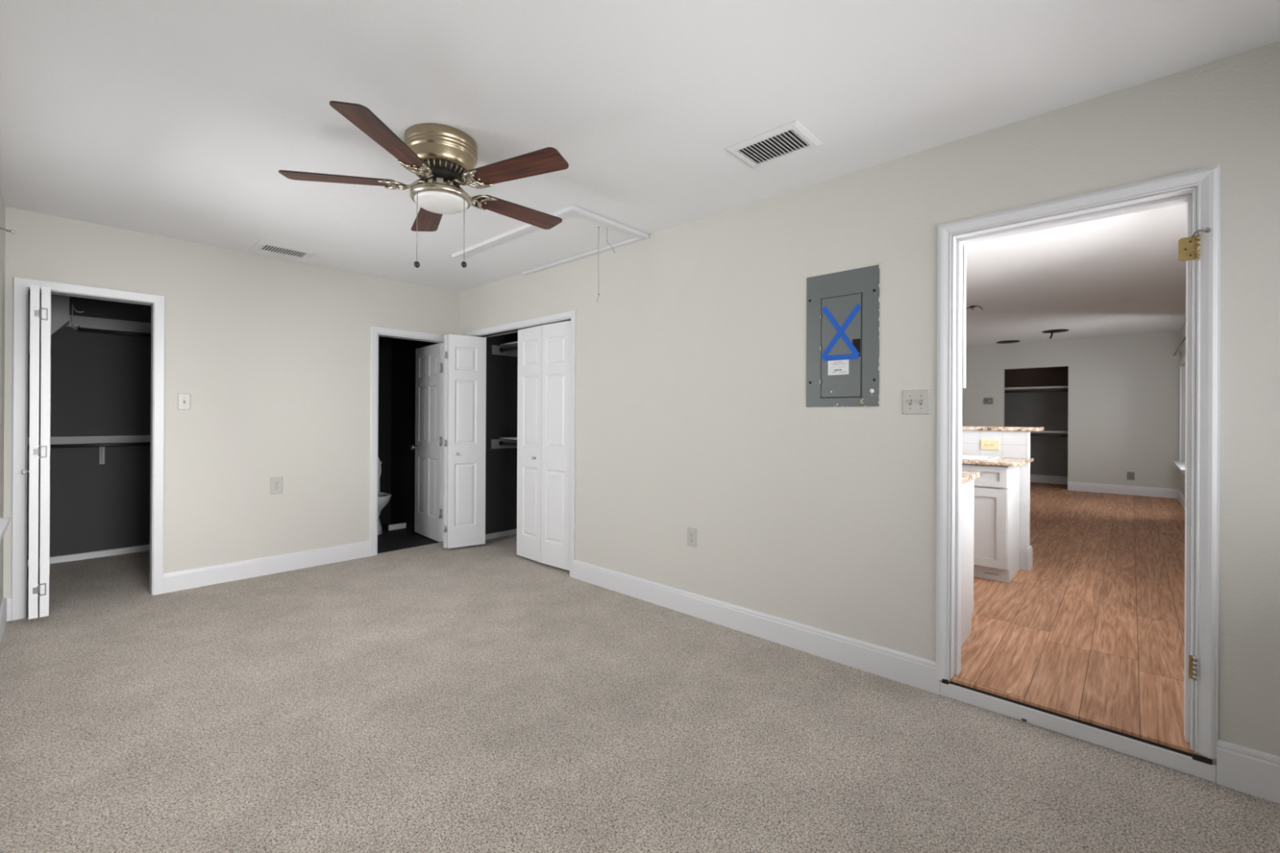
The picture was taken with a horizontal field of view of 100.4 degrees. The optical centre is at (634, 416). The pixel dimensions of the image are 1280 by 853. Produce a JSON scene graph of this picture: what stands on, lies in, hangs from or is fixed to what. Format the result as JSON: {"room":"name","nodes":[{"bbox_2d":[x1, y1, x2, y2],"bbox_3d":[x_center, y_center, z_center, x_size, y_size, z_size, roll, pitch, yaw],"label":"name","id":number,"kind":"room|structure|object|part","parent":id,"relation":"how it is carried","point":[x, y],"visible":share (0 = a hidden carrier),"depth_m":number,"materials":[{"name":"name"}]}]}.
{"room":"empty bedroom","nodes":[
{"label":"empty bedroom","id":0,"kind":"room"},
{"bbox_2d":[0,188,5,606],"bbox_3d":[-1.733,-0.007,1.210,5.990,2.500,0.120,0,0,43],"label":"wall","id":1,"kind":"structure","parent":0,"point":[2,208],"depth_m":3.10,"materials":[{"name":"beige paint"}]},
{"bbox_2d":[0,597,6,644],"bbox_3d":[-1.693,1.171,1.258,5.750,0.144,0.015,0,0,43],"label":"baseboard","id":2,"kind":"structure","parent":1,"relation":"attached to","point":[3,606],"depth_m":3.04,"materials":[{"name":"white paint"}]},
{"bbox_2d":[0,517,9,542],"bbox_3d":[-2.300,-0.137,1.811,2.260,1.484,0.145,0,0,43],"label":"window sill","id":3,"kind":"structure","parent":1,"relation":"in","point":[4,522],"depth_m":2.46,"materials":[{"name":"white paint"}]},
{"bbox_2d":[0,227,14,233],"bbox_3d":[-3.182,-0.950,2.694,0.032,0.032,0.069,0,0,43],"label":"curtain rod bracket","id":4,"kind":"object","parent":1,"relation":"attached to","point":[6,229],"visible":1,"depth_m":2.71,"materials":[{"name":"silver metal"}]},
{"bbox_2d":[27,296,151,559],"bbox_3d":[-4.700,0.011,4.751,0.120,2.440,1.255,0,0,43],"label":"wall","id":5,"kind":"structure","parent":0,"point":[100,383],"depth_m":4.67,"materials":[{"name":"grey paint"}]},
{"bbox_2d":[27,544,150,566],"bbox_3d":[-4.658,1.203,4.705,0.012,0.055,1.015,0,0,43],"label":"baseboard","id":6,"kind":"structure","parent":5,"relation":"attached to","point":[88,555],"depth_m":4.67,"materials":[{"name":"white paint"}]},
{"bbox_2d":[28,435,150,464],"bbox_3d":[-4.631,0.292,4.684,0.075,0.247,1.013,0,0,43],"label":"rail","id":7,"kind":"object","parent":5,"relation":"attached to","point":[101,442],"visible":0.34,"depth_m":4.66,"materials":[{"name":"grey paint"}]},
{"bbox_3d":[-4.618,0.246,4.672,0.030,0.029,1.013,0,0,43],"label":"rod","id":8,"kind":"part","parent":7,"relation":"part of","materials":[{"name":"grey metal"}]},
{"bbox_2d":[66,303,151,337],"bbox_3d":[-4.603,-0.844,4.708,0.076,0.231,0.949,0,0,43],"label":"rail","id":9,"kind":"object","parent":5,"relation":"attached to","point":[88,324],"visible":0.5,"depth_m":4.69,"materials":[{"name":"grey paint"}]},
{"bbox_3d":[-4.498,-0.743,4.788,0.032,0.031,0.689,0,0,43],"label":"rod","id":10,"kind":"part","parent":9,"relation":"part of","materials":[{"name":"grey metal"}]},
{"bbox_2d":[3,206,458,598],"bbox_3d":[-2.869,-0.010,4.295,0.120,2.500,3.085,0,0,43],"label":"wall","id":11,"kind":"structure","parent":0,"point":[272,355],"depth_m":4.10,"materials":[{"name":"beige paint"}]},
{"bbox_2d":[6,597,11,621],"bbox_3d":[-3.780,1.164,3.225,0.015,0.140,0.018,0,0,43],"label":"baseboard","id":12,"kind":"structure","parent":11,"relation":"attached to","point":[8,599],"depth_m":3.22,"materials":[{"name":"white paint"}]},
{"bbox_2d":[22,284,51,619],"bbox_3d":[-3.653,0.208,3.258,0.298,1.974,0.114,0,0,43],"label":"door","id":13,"kind":"structure","parent":11,"relation":"in","point":[40,344],"depth_m":3.18,"materials":[{"name":"white paint"}]},
{"bbox_3d":[-3.662,0.330,3.212,0.032,0.032,0.033,0,0,43],"label":"knob","id":14,"kind":"part","parent":13,"relation":"part of","materials":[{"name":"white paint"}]},
{"bbox_2d":[11,276,164,620],"bbox_3d":[-3.577,0.194,3.528,0.141,2.084,0.693,0,0,43],"label":"door frame","id":15,"kind":"structure","parent":11,"relation":"attached to","point":[21,286],"depth_m":3.36,"materials":[{"name":"white paint"}]},
{"bbox_2d":[177,393,190,409],"bbox_3d":[-3.219,-0.108,3.817,0.019,0.115,0.070,0,0,43],"label":"light switch","id":16,"kind":"object","parent":11,"relation":"attached to","point":[184,399],"visible":1,"depth_m":3.82,"materials":[{"name":"white plastic"}]},
{"bbox_2d":[163,540,369,593],"bbox_3d":[-2.829,1.170,4.246,0.015,0.140,1.386,0,0,43],"label":"baseboard","id":17,"kind":"structure","parent":11,"relation":"attached to","point":[182,580],"depth_m":4.15,"materials":[{"name":"white paint"}]},
{"bbox_2d":[270,476,282,494],"bbox_3d":[-2.840,0.546,4.235,0.008,0.134,0.084,0,0,43],"label":"wall outlet","id":18,"kind":"object","parent":11,"relation":"attached to","point":[276,483],"visible":1,"depth_m":4.23,"materials":[{"name":"grey plastic"}]},
{"bbox_2d":[369,325,444,556],"bbox_3d":[-2.130,0.217,5.080,0.141,2.054,0.779,0,0,43],"label":"door frame","id":19,"kind":"structure","parent":11,"relation":"attached to","point":[375,331],"depth_m":4.78,"materials":[{"name":"white paint"}]},
{"bbox_2d":[377,336,391,524],"bbox_3d":[-3.244,0.029,6.021,0.120,2.460,1.170,0,0,43],"label":"wall","id":20,"kind":"structure","parent":0,"point":[384,384],"depth_m":6.27,"materials":[{"name":"black paint"}]},
{"bbox_2d":[391,337,439,530],"bbox_3d":[-2.353,0.033,5.912,1.330,2.460,0.115,0,0,43],"label":"wall","id":21,"kind":"structure","parent":0,"point":[403,351],"depth_m":6.10,"materials":[{"name":"black paint"}]},
{"bbox_2d":[410,342,443,542],"bbox_3d":[-2.142,0.255,5.534,0.657,1.978,0.104,0,0,43],"label":"door","id":22,"kind":"structure","parent":21,"relation":"in","point":[428,446],"depth_m":5.50,"materials":[{"name":"white paint"}]},
{"bbox_3d":[-2.354,0.328,5.705,0.058,0.056,0.067,0,0,43],"label":"knob","id":23,"kind":"part","parent":22,"relation":"part of","materials":[{"name":"silver metal"}]},
{"bbox_2d":[484,332,517,534],"bbox_3d":[-1.379,0.028,5.630,0.120,2.440,0.660,0,0,43],"label":"wall","id":24,"kind":"structure","parent":0,"point":[501,372],"depth_m":5.54,"materials":[{"name":"grey paint"}]},
{"bbox_2d":[484,528,516,540],"bbox_3d":[-1.378,1.220,5.540,0.012,0.055,0.540,0,0,43],"label":"baseboard","id":25,"kind":"structure","parent":24,"relation":"attached to","point":[510,532],"depth_m":5.53,"materials":[{"name":"white paint"}]},
{"bbox_2d":[0,522,1279,852],"bbox_3d":[-1.057,1.278,3.078,7.500,0.060,3.745,0,0,43],"label":"floor","id":26,"kind":"structure","parent":0,"point":[488,697],"depth_m":2.07,"materials":[{"name":"beige carpet"}]},
{"bbox_2d":[377,457,391,535],"bbox_3d":[-2.901,0.796,5.784,0.700,0.912,0.440,0,0,43],"label":"toilet","id":27,"kind":"object","parent":26,"relation":"on","point":[384,498],"visible":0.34,"depth_m":5.70,"materials":[{"name":"white ceramic"}]},
{"bbox_3d":[-2.979,0.587,5.871,0.046,0.494,0.372,0,0,43],"label":"lid","id":28,"kind":"part","parent":27,"relation":"part of","materials":[{"name":"white ceramic"}]},
{"bbox_3d":[-2.837,1.054,5.736,0.530,0.398,0.364,0,0,43],"label":"bowl","id":29,"kind":"part","parent":27,"relation":"part of","materials":[{"name":"white ceramic"}]},
{"bbox_3d":[-2.821,0.845,5.723,0.500,0.018,0.380,0,0,43],"label":"seat","id":30,"kind":"part","parent":27,"relation":"part of","materials":[{"name":"white ceramic"}]},
{"bbox_2d":[387,522,406,530],"bbox_3d":[-2.644,1.225,5.951,0.030,0.058,0.190,0,0,43],"label":"baseboard","id":31,"kind":"structure","parent":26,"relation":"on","point":[399,526],"depth_m":5.94,"materials":[{"name":"white paint"}]},
{"bbox_2d":[939,679,1216,782],"bbox_3d":[1.698,1.222,2.131,0.850,0.078,0.022,0,0,43],"label":"threshold","id":32,"kind":"object","parent":26,"relation":"on","point":[1194,765],"visible":1,"depth_m":2.07,"materials":[{"name":"white paint"}]},
{"bbox_2d":[0,0,1279,292],"bbox_3d":[-0.716,-1.301,2.295,5.990,0.100,3.085,0,0,43],"label":"ceiling","id":33,"kind":"structure","parent":0,"point":[176,119],"depth_m":2.04,"materials":[{"name":"white paint"}]},
{"bbox_2d":[250,240,318,259],"bbox_3d":[-2.634,-1.253,4.025,0.265,0.012,0.374,0,0,43],"label":"ceiling vent","id":34,"kind":"object","parent":33,"relation":"in","point":[262,246],"visible":1,"depth_m":4.01,"materials":[{"name":"white metal"}]},
{"bbox_2d":[278,100,568,267],"bbox_3d":[-0.842,-0.949,2.453,1.270,0.604,1.218,0,0,43],"label":"ceiling fan","id":35,"kind":"object","parent":33,"relation":"hanging from","point":[444,157],"visible":1,"depth_m":2.31,"materials":[{"name":"brown wood"}]},
{"bbox_3d":[-1.290,-1.046,2.355,0.468,0.029,0.137,0,0,-12],"label":"blade","id":36,"kind":"part","parent":35,"relation":"part of","materials":[{"name":"brown wood"}]},
{"bbox_3d":[-0.940,-1.044,2.008,0.137,0.029,0.468,0,0,6],"label":"blade","id":37,"kind":"part","parent":35,"relation":"part of","materials":[{"name":"brown wood"}]},
{"bbox_3d":[-0.945,-0.662,2.318,0.025,0.029,0.025,0,0,43],"label":"pull knob","id":38,"kind":"part","parent":35,"relation":"part of","materials":[{"name":"black metal"}]},
{"bbox_3d":[-0.944,-0.833,2.318,0.004,0.302,0.004,0,0,43],"label":"pull chain","id":39,"kind":"part","parent":35,"relation":"part of","materials":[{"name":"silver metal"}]},
{"bbox_3d":[-1.067,-1.044,2.796,0.137,0.029,0.468,0,0,-30],"label":"blade","id":40,"kind":"part","parent":35,"relation":"part of","materials":[{"name":"brown wood"}]},
{"bbox_3d":[-0.876,-0.961,2.423,0.231,0.042,0.231,0,0,43],"label":"lamp shade","id":41,"kind":"part","parent":35,"relation":"part of","materials":[{"name":"white glass"}]},
{"bbox_2d":[415,158,469,186],"bbox_3d":[-0.875,-1.089,2.423,0.246,0.051,0.247,0,0,43],"label":"vent","id":42,"kind":"object","parent":35,"relation":"attached to","point":[451,171],"depth_m":2.36,"materials":[{"name":"grey metal"}]},
{"bbox_3d":[-0.761,-0.842,2.386,0.004,0.282,0.004,0,0,43],"label":"pull chain","id":43,"kind":"part","parent":35,"relation":"part of","materials":[{"name":"silver metal"}]},
{"bbox_3d":[-0.761,-0.681,2.385,0.025,0.029,0.025,0,0,43],"label":"pull knob","id":44,"kind":"part","parent":35,"relation":"part of","materials":[{"name":"black"}]},
{"bbox_3d":[-0.501,-1.042,2.234,0.468,0.029,0.137,0,0,24],"label":"blade","id":45,"kind":"part","parent":35,"relation":"part of","materials":[{"name":"brown wood"}]},
{"bbox_3d":[-0.583,-1.042,2.724,0.137,0.029,0.469,0,0,43],"label":"blade","id":46,"kind":"part","parent":35,"relation":"part of","materials":[{"name":"brown wood"}]},
{"bbox_2d":[451,204,648,302],"bbox_3d":[-0.655,-0.997,3.876,1.425,0.505,0.683,0,0,43],"label":"attic hatch","id":47,"kind":"object","parent":33,"relation":"attached to","point":[527,248],"visible":1,"depth_m":3.79,"materials":[{"name":"white paint"}]},
{"bbox_3d":[-0.661,-1.245,3.901,1.340,0.008,0.570,0,0,43],"label":"hatch panel","id":48,"kind":"part","parent":47,"relation":"part of","materials":[{"name":"white paint"}]},
{"bbox_3d":[-0.236,-0.991,3.479,0.012,0.498,0.023,0,0,43],"label":"pull cord","id":49,"kind":"part","parent":47,"relation":"part of","materials":[{"name":"white fabric"}]},
{"bbox_2d":[725,120,822,168],"bbox_3d":[0.637,-1.238,2.446,0.349,0.012,0.255,0,0,43],"label":"ceiling vent","id":50,"kind":"object","parent":33,"relation":"in","point":[791,138],"visible":1,"depth_m":2.43,"materials":[{"name":"white metal"}]},
{"bbox_2d":[458,40,1279,764],"bbox_3d":[0.370,-0.002,3.466,5.990,2.635,0.120,0,0,43],"label":"wall","id":51,"kind":"structure","parent":0,"point":[691,411],"depth_m":2.71,"materials":[{"name":"beige paint"}]},
{"bbox_2d":[443,333,486,548],"bbox_3d":[-1.607,0.230,5.070,0.159,1.990,0.361,0,0,43],"label":"door","id":52,"kind":"structure","parent":51,"relation":"in","point":[464,356],"depth_m":5.04,"materials":[{"name":"white paint"}]},
{"bbox_2d":[466,310,576,577],"bbox_3d":[-1.015,0.208,4.748,1.626,2.083,0.141,0,0,43],"label":"door frame","id":53,"kind":"structure","parent":51,"relation":"attached to","point":[571,314],"depth_m":4.17,"materials":[{"name":"white paint"}]},
{"bbox_2d":[477,319,570,570],"bbox_3d":[-1.031,0.221,4.729,1.510,2.010,0.079,0,0,43],"label":"door","id":54,"kind":"structure","parent":51,"relation":"in","point":[544,350],"depth_m":4.46,"materials":[{"name":"white paint"}]},
{"bbox_2d":[687,527,697,546],"bbox_3d":[0.364,0.763,3.380,0.072,0.116,0.008,0,0,43],"label":"wall outlet","id":55,"kind":"object","parent":51,"relation":"attached to","point":[691,532],"visible":1,"depth_m":3.38,"materials":[{"name":"grey plastic"}]},
{"bbox_2d":[573,560,940,694],"bbox_3d":[0.460,1.186,3.284,2.535,0.140,0.015,0,0,43],"label":"baseboard","id":56,"kind":"structure","parent":51,"relation":"attached to","point":[908,669],"depth_m":2.96,"materials":[{"name":"white paint"}]},
{"bbox_2d":[806,262,879,407],"bbox_3d":[1.061,-0.403,2.734,0.376,0.706,0.012,0,0,43],"label":"electrical panel","id":57,"kind":"object","parent":51,"relation":"attached to","point":[840,292],"depth_m":2.72,"materials":[{"name":"metal"}]},
{"bbox_2d":[827,359,848,375],"bbox_3d":[1.048,-0.253,2.740,0.108,0.075,0.003,0,0,43],"label":"sticker","id":58,"kind":"object","parent":57,"relation":"attached to","point":[837,366],"visible":1,"depth_m":2.74,"materials":[{"name":"white paper"}]},
{"bbox_2d":[830,361,846,373],"bbox_3d":[1.047,-0.254,2.741,0.085,0.058,0.003,0,0,43],"label":"print","id":59,"kind":"object","parent":58,"relation":"attached to","point":[835,366],"depth_m":2.74,"materials":[{"name":"grey paper"}]},
{"bbox_3d":[1.056,-0.433,2.733,0.210,0.265,0.001,0,0,43],"label":"tape strip","id":60,"kind":"part","parent":57,"relation":"part of","materials":[{"name":"blue plastic"}]},
{"bbox_3d":[1.055,-0.440,2.734,0.198,0.279,0.001,0,0,43],"label":"tape strip","id":61,"kind":"part","parent":57,"relation":"part of","materials":[{"name":"blue plastic"}]},
{"bbox_3d":[1.056,-0.304,2.730,0.184,0.028,0.001,0,0,43],"label":"tape strip","id":62,"kind":"part","parent":57,"relation":"part of","materials":[{"name":"blue plastic"}]},
{"bbox_3d":[1.059,-0.360,2.735,0.202,0.515,0.005,0,0,43],"label":"panel door","id":63,"kind":"part","parent":57,"relation":"part of","materials":[{"name":"metal"}]},
{"bbox_2d":[902,389,929,414],"bbox_3d":[1.314,-0.068,2.493,0.117,0.115,0.019,0,0,43],"label":"light switch","id":64,"kind":"object","parent":51,"relation":"attached to","point":[913,402],"visible":1,"depth_m":2.49,"materials":[{"name":"grey plastic"}]},
{"bbox_2d":[962,244,966,388],"bbox_3d":[0.941,-0.608,3.280,1.835,0.908,0.376,0,0,43],"label":"upper cabinet","id":65,"kind":"object","parent":51,"relation":"attached to","point":[964,253],"visible":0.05,"depth_m":2.76,"materials":[{"name":"grey paint"}]},
{"bbox_3d":[1.014,-0.607,3.363,1.829,0.868,0.048,0,0,43],"label":"frame","id":66,"kind":"part","parent":65,"relation":"part of","materials":[{"name":"white wood"}]},
{"bbox_2d":[935,164,1220,758],"bbox_3d":[1.738,0.160,2.179,0.872,2.063,0.144,0,0,43],"label":"door frame","id":67,"kind":"structure","parent":51,"relation":"attached to","point":[1202,202],"depth_m":1.93,"materials":[{"name":"white paint"}]},
{"bbox_2d":[1177,232,1200,261],"bbox_3d":[1.959,-0.596,1.883,0.054,0.096,0.012,0,0,43],"label":"door hinge","id":68,"kind":"object","parent":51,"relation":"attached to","point":[1188,248],"visible":1,"depth_m":1.88,"materials":[{"name":"gold metal"}]},
{"bbox_2d":[1188,654,1197,680],"bbox_3d":[1.962,0.881,1.873,0.022,0.082,0.012,0,0,43],"label":"door hinge","id":69,"kind":"object","parent":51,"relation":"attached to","point":[1193,660],"visible":1,"depth_m":1.87,"materials":[{"name":"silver metal"}]},
{"bbox_2d":[1191,227,1210,237],"bbox_3d":[1.976,-0.643,1.860,0.044,0.024,0.017,0,0,33],"label":"wall hook","id":70,"kind":"object","parent":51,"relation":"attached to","point":[1206,230],"visible":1,"depth_m":1.85,"materials":[{"name":"silver metal"}]},
{"bbox_3d":[1.970,-0.641,1.861,0.013,0.021,0.037,0,0,-37],"label":"hook arm","id":71,"kind":"part","parent":70,"relation":"part of","materials":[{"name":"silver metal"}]},
{"bbox_2d":[1216,739,1279,804],"bbox_3d":[2.215,1.189,1.648,0.564,0.148,0.015,0,0,43],"label":"baseboard","id":72,"kind":"structure","parent":51,"relation":"attached to","point":[1254,772],"depth_m":1.79,"materials":[{"name":"white paint"}]},
{"bbox_2d":[961,430,1030,570],"bbox_3d":[2.357,0.646,4.820,1.956,1.071,0.124,0,0,43],"label":"wall","id":73,"kind":"structure","parent":0,"point":[1013,444],"depth_m":4.16,"materials":[{"name":"white paint"}]},
{"bbox_2d":[980,440,999,450],"bbox_3d":[2.849,0.226,4.272,0.130,0.080,0.008,0,0,43],"label":"wall outlet","id":74,"kind":"object","parent":73,"relation":"attached to","point":[984,444],"visible":1,"depth_m":4.27,"materials":[{"name":"beige plastic"}]},
{"bbox_2d":[961,430,1027,458],"bbox_3d":[2.319,0.214,4.778,1.954,0.207,0.006,0,0,43],"label":"backsplash","id":75,"kind":"structure","parent":73,"relation":"attached to","point":[1013,444],"depth_m":4.24,"materials":[{"name":"white tile"}]},
{"bbox_2d":[961,426,1044,431],"bbox_3d":[2.461,0.094,4.883,2.018,0.030,0.395,0,0,43],"label":"countertop","id":76,"kind":"structure","parent":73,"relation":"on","point":[963,428],"depth_m":4.22,"materials":[{"name":"stone"}]},
{"bbox_2d":[1026,545,1032,571],"bbox_3d":[2.363,1.097,4.817,1.972,0.170,0.150,0,0,43],"label":"baseboard","id":77,"kind":"structure","parent":73,"relation":"attached to","point":[1029,566],"depth_m":4.12,"materials":[{"name":"white paint"}]},
{"bbox_2d":[962,330,1179,488],"bbox_3d":[7.003,0.005,8.999,3.310,2.575,0.120,0,0,43],"label":"wall","id":78,"kind":"structure","parent":0,"point":[1123,397],"depth_m":8.45,"materials":[{"name":"grey paint"}]},
{"bbox_2d":[984,397,992,404],"bbox_3d":[6.329,-0.280,9.527,0.128,0.110,0.029,0,0,43],"label":"thermostat","id":79,"kind":"object","parent":78,"relation":"attached to","point":[987,401],"visible":1,"depth_m":9.52,"materials":[{"name":"grey plastic"}]},
{"bbox_2d":[1004,366,1068,476],"bbox_3d":[7.229,0.007,9.527,1.687,2.575,0.960,0,0,43],"label":"closet","id":80,"kind":"object","parent":78,"relation":"in","point":[1047,410],"visible":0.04,"depth_m":9.80,"materials":[{"name":"grey paint"}]},
{"bbox_2d":[1004,386,1068,392],"bbox_3d":[7.048,-0.473,9.330,1.485,0.093,0.300,0,0,43],"label":"niche shelf","id":81,"kind":"object","parent":80,"relation":"attached to","point":[1043,387],"visible":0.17,"depth_m":9.27,"materials":[{"name":"grey paint"}]},
{"bbox_3d":[6.979,-0.442,9.257,1.485,0.030,0.032,0,0,43],"label":"rod","id":82,"kind":"part","parent":81,"relation":"part of","materials":[{"name":"grey"}]},
{"bbox_2d":[1030,474,1067,484],"bbox_3d":[7.476,1.141,9.798,1.487,0.140,0.018,0,0,43],"label":"baseboard","id":83,"kind":"structure","parent":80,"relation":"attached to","point":[1033,477],"depth_m":9.72,"materials":[{"name":"white paint"}]},
{"bbox_2d":[1030,430,1067,436],"bbox_3d":[7.044,0.287,9.329,1.485,0.093,0.300,0,0,43],"label":"niche shelf","id":84,"kind":"object","parent":80,"relation":"attached to","point":[1043,431],"visible":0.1,"depth_m":9.10,"materials":[{"name":"grey paint"}]},
{"bbox_3d":[6.975,0.318,9.256,1.485,0.030,0.032,0,0,43],"label":"rod","id":85,"kind":"part","parent":84,"relation":"part of","materials":[{"name":"grey metal"}]},
{"bbox_2d":[1067,481,1178,498],"bbox_3d":[7.603,1.141,8.340,1.286,0.140,0.018,0,0,43],"label":"baseboard","id":86,"kind":"structure","parent":78,"relation":"attached to","point":[1079,486],"depth_m":8.30,"materials":[{"name":"white paint"}]},
{"bbox_2d":[1127,471,1134,479],"bbox_3d":[7.691,0.916,8.265,0.085,0.125,0.008,0,0,43],"label":"wall outlet","id":87,"kind":"object","parent":78,"relation":"attached to","point":[1131,475],"visible":1,"depth_m":8.26,"materials":[{"name":"grey plastic"}]},
{"bbox_2d":[950,481,1193,754],"bbox_3d":[4.411,1.225,6.239,3.290,0.065,9.704,0,0,43],"label":"floor","id":88,"kind":"structure","parent":0,"point":[1094,633],"depth_m":3.09,"materials":[{"name":"brown wood"}]},
{"bbox_2d":[960,480,973,646],"bbox_3d":[1.028,0.755,3.344,1.785,0.837,0.600,0,0,43],"label":"base cabinet","id":89,"kind":"object","parent":88,"relation":"on","point":[967,488],"visible":0.12,"depth_m":2.82,"materials":[{"name":"grey paint"}]},
{"bbox_2d":[961,471,980,484],"bbox_3d":[1.014,0.320,3.396,1.910,0.030,0.653,0,0,43],"label":"countertop","id":90,"kind":"structure","parent":89,"relation":"on","point":[966,476],"depth_m":2.84,"materials":[{"name":"stone"}]},
{"bbox_2d":[961,463,1019,582],"bbox_3d":[2.100,0.763,4.582,1.905,0.835,0.572,0,0,43],"label":"base cabinet","id":91,"kind":"object","parent":88,"relation":"on","point":[997,490],"visible":0.22,"depth_m":3.84,"materials":[{"name":"grey paint"}]},
{"bbox_3d":[2.463,0.428,3.910,0.445,0.147,0.022,0,0,43],"label":"drawer","id":92,"kind":"part","parent":91,"relation":"part of","materials":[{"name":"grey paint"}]},
{"bbox_3d":[2.462,0.795,3.909,0.445,0.562,0.022,0,0,43],"label":"door","id":93,"kind":"part","parent":91,"relation":"part of","materials":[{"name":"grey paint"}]},
{"bbox_2d":[961,457,1033,466],"bbox_3d":[2.159,0.330,4.586,1.982,0.026,0.660,0,0,43],"label":"countertop","id":94,"kind":"structure","parent":91,"relation":"on","point":[1002,461],"depth_m":3.85,"materials":[{"name":"stone"}]},
{"bbox_2d":[961,454,999,461],"bbox_3d":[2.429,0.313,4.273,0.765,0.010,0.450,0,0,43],"label":"sink","id":95,"kind":"object","parent":94,"relation":"in","point":[963,456],"visible":0.44,"depth_m":4.14,"materials":[{"name":"white ceramic"}]},
{"bbox_2d":[961,456,989,458],"bbox_3d":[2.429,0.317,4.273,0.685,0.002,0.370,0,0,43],"label":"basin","id":96,"kind":"object","parent":95,"relation":"in","point":[967,457],"depth_m":4.16,"materials":[{"name":"white ceramic"}]},
{"bbox_2d":[965,203,1186,346],"bbox_3d":[4.466,-1.347,6.286,3.290,0.100,9.580,0,0,43],"label":"ceiling","id":97,"kind":"structure","parent":0,"point":[1075,277],"depth_m":5.13,"materials":[{"name":"white paint"}]},
{"bbox_2d":[966,305,982,310],"bbox_3d":[3.969,-1.270,6.257,0.206,0.056,0.060,0,0,43],"label":"wires","id":98,"kind":"object","parent":97,"relation":"attached to","point":[973,306],"visible":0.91,"depth_m":6.24,"materials":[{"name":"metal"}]},
{"bbox_2d":[996,340,1019,343],"bbox_3d":[6.393,-1.274,9.124,0.330,0.022,0.330,0,0,43],"label":"ceiling box cover","id":99,"kind":"object","parent":97,"relation":"attached to","point":[1004,341],"visible":1,"depth_m":9.07,"materials":[{"name":"grey metal"}]},
{"bbox_2d":[1042,328,1068,338],"bbox_3d":[6.299,-1.229,7.981,0.310,0.114,0.310,0,0,43],"label":"ceiling box cover","id":100,"kind":"object","parent":97,"relation":"attached to","point":[1057,331],"visible":1,"depth_m":7.94,"materials":[{"name":"grey metal"}]},
{"bbox_3d":[6.299,-1.275,7.981,0.310,0.022,0.310,0,0,43],"label":"plate","id":101,"kind":"part","parent":100,"relation":"part of","materials":[{"name":"grey metal"}]},
{"bbox_2d":[1179,320,1186,497],"bbox_3d":[5.249,-0.006,4.777,0.120,2.575,8.450,0,0,43],"label":"wall","id":102,"kind":"structure","parent":0,"point":[1183,331],"depth_m":7.58,"materials":[{"name":"grey paint"}]},
{"bbox_2d":[1172,355,1185,475],"bbox_3d":[6.923,-0.034,6.669,0.170,1.530,2.720,0,0,43],"label":"window","id":103,"kind":"structure","parent":102,"relation":"in","point":[1180,464],"depth_m":7.60,"materials":[{"name":"white paint"}]},
{"bbox_3d":[6.904,0.678,6.682,0.130,0.106,2.720,0,0,43],"label":"sill","id":104,"kind":"part","parent":103,"relation":"part of","materials":[{"name":"white paint"}]},
{"bbox_3d":[6.920,-0.087,6.672,0.018,1.424,2.680,0,0,43],"label":"casing","id":105,"kind":"part","parent":103,"relation":"part of","materials":[{"name":"white paint"}]},
{"bbox_2d":[1173,335,1186,355],"bbox_3d":[6.928,-0.909,6.727,0.085,0.032,2.825,0,0,43],"label":"curtain rod","id":106,"kind":"object","parent":102,"relation":"attached to","point":[1184,338],"visible":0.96,"depth_m":7.08,"materials":[{"name":"silver metal"}]},
{"bbox_2d":[1177,488,1185,511],"bbox_3d":[6.032,1.131,5.724,0.018,0.140,5.952,0,0,43],"label":"baseboard","id":107,"kind":"structure","parent":102,"relation":"attached to","point":[1181,498],"depth_m":7.28,"materials":[{"name":"white paint"}]},
{"bbox_3d":[-0.504,0.032,5.183,1.770,2.440,0.120,0,0,43],"label":"wall","id":108,"kind":"structure","parent":0,"visible":0},
{"bbox_2d":[490,436,517,448],"bbox_3d":[-0.683,0.273,4.994,1.769,0.116,0.397,0,0,43],"label":"closet shelf","id":109,"kind":"object","parent":108,"relation":"attached to","point":[505,442],"visible":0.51,"depth_m":5.49,"materials":[{"name":"grey paint"}]},
{"bbox_3d":[-0.741,0.278,4.917,1.749,0.048,0.048,0,0,43],"label":"rod","id":110,"kind":"part","parent":109,"relation":"part of","materials":[{"name":"grey metal"}]},
{"bbox_2d":[491,341,517,356],"bbox_3d":[-0.678,-0.692,4.994,1.769,0.116,0.397,0,0,43],"label":"closet shelf","id":111,"kind":"object","parent":108,"relation":"attached to","point":[511,350],"visible":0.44,"depth_m":5.49,"materials":[{"name":"grey paint"}]},
{"bbox_3d":[-0.736,-0.687,4.918,1.749,0.048,0.048,0,0,43],"label":"rod","id":112,"kind":"part","parent":111,"relation":"part of","materials":[{"name":"grey metal"}]},
{"bbox_3d":[-4.123,-1.237,4.243,1.650,0.060,1.220,0,0,43],"label":"ceiling","id":113,"kind":"structure","parent":0,"visible":0},
{"bbox_2d":[28,291,69,355],"bbox_3d":[-4.749,-0.823,4.298,0.240,0.769,0.270,0,0,43],"label":"soffit","id":114,"kind":"structure","parent":113,"relation":"attached to","point":[60,304],"depth_m":4.27,"materials":[{"name":"grey paint"}]}
]}

